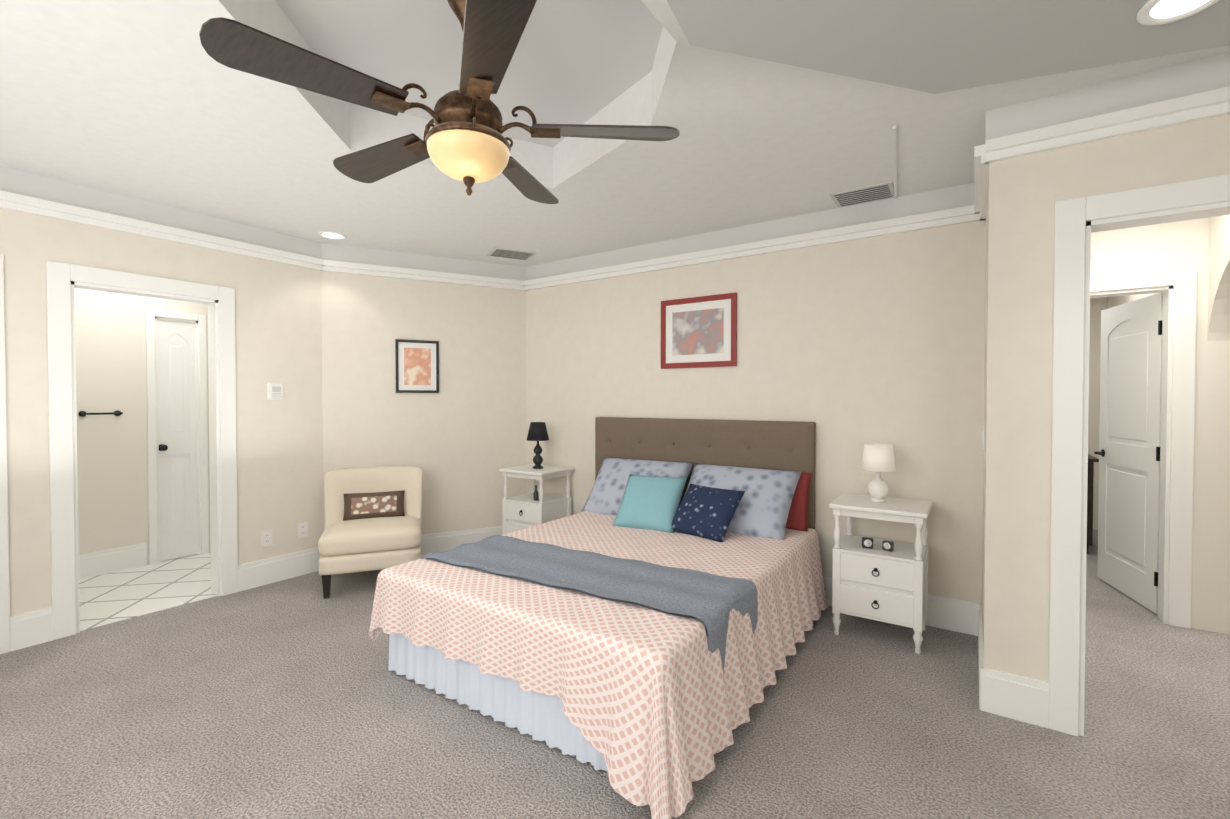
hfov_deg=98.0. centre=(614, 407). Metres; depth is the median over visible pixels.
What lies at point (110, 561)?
trim
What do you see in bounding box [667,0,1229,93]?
ceiling
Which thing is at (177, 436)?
closet door leaf
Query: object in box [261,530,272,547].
electrical outlet
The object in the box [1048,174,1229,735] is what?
door frame
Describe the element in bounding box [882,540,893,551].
clock
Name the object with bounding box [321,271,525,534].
wall
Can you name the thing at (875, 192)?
ceiling vent
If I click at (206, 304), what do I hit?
wall
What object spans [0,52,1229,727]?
trim
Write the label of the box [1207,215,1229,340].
wall
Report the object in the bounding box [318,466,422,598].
slipper chair
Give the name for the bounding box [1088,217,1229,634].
wall
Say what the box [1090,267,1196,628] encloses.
trim
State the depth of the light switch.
2.65 m
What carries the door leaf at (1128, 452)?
in the wall at (1168, 246)
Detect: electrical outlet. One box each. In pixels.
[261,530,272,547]
[298,522,307,538]
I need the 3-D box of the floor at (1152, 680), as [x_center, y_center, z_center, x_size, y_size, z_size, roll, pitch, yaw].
[4.096,1.337,3.430,4.200,0.060,4.770,1,1,34]
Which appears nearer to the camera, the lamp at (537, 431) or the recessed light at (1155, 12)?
the recessed light at (1155, 12)
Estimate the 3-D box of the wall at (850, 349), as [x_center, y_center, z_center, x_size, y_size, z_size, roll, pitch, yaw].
[0.718,-0.028,4.063,3.675,2.650,0.120,1,1,34]
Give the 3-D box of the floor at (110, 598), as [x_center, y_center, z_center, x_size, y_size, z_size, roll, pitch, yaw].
[-3.480,1.327,3.935,1.470,0.064,2.400,1,1,34]
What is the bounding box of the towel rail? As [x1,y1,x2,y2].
[78,410,122,416]
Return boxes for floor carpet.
[0,569,1229,818]
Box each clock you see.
[862,537,872,548]
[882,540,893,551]
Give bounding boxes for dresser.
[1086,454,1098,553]
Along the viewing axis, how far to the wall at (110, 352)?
4.19 m
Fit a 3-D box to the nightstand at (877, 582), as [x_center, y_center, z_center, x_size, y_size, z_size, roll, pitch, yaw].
[1.552,0.932,3.119,0.490,0.760,0.430,1,1,34]
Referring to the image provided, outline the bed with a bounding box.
[369,417,827,818]
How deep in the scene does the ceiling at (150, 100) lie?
2.50 m
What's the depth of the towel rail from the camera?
4.08 m
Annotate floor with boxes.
[79,552,216,630]
[1084,529,1229,766]
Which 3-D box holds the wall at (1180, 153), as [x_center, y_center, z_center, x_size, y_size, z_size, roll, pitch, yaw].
[2.186,0.005,2.013,1.290,2.650,0.120,1,1,34]
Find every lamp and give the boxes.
[527,422,548,468]
[861,443,895,502]
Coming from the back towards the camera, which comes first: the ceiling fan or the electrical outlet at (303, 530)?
the electrical outlet at (303, 530)
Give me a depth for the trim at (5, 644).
2.85 m
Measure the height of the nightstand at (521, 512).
0.760 m
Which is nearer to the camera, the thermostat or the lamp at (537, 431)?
the thermostat
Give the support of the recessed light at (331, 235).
in the ceiling at (150, 100)
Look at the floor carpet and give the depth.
2.12 m
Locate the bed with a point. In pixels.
(639, 625)
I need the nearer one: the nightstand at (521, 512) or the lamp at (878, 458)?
the lamp at (878, 458)
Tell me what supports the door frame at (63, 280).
attached to the wall at (278, 339)
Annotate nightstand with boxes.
[499,464,573,534]
[829,493,932,653]
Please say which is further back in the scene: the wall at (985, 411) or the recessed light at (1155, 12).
the wall at (985, 411)
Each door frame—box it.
[46,261,237,639]
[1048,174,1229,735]
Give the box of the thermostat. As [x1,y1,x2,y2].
[267,382,283,399]
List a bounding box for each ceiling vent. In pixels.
[487,247,536,260]
[829,181,893,207]
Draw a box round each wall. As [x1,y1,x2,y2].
[0,208,323,616]
[74,288,209,564]
[206,304,209,463]
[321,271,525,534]
[526,220,985,603]
[982,157,1023,669]
[984,115,1229,681]
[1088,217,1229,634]
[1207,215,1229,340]
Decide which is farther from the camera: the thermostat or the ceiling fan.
the thermostat
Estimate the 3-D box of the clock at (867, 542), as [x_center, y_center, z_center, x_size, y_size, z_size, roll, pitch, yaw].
[1.456,0.782,3.082,0.060,0.060,0.038,0,1,19]
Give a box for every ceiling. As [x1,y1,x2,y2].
[0,0,1229,266]
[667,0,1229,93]
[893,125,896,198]
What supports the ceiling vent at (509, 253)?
in the ceiling at (150, 100)
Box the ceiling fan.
[199,0,679,203]
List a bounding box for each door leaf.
[157,319,197,560]
[1094,293,1162,613]
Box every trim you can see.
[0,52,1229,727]
[0,254,10,653]
[79,309,210,578]
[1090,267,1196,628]
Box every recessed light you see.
[317,231,346,239]
[1137,0,1218,24]
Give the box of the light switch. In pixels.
[982,425,984,449]

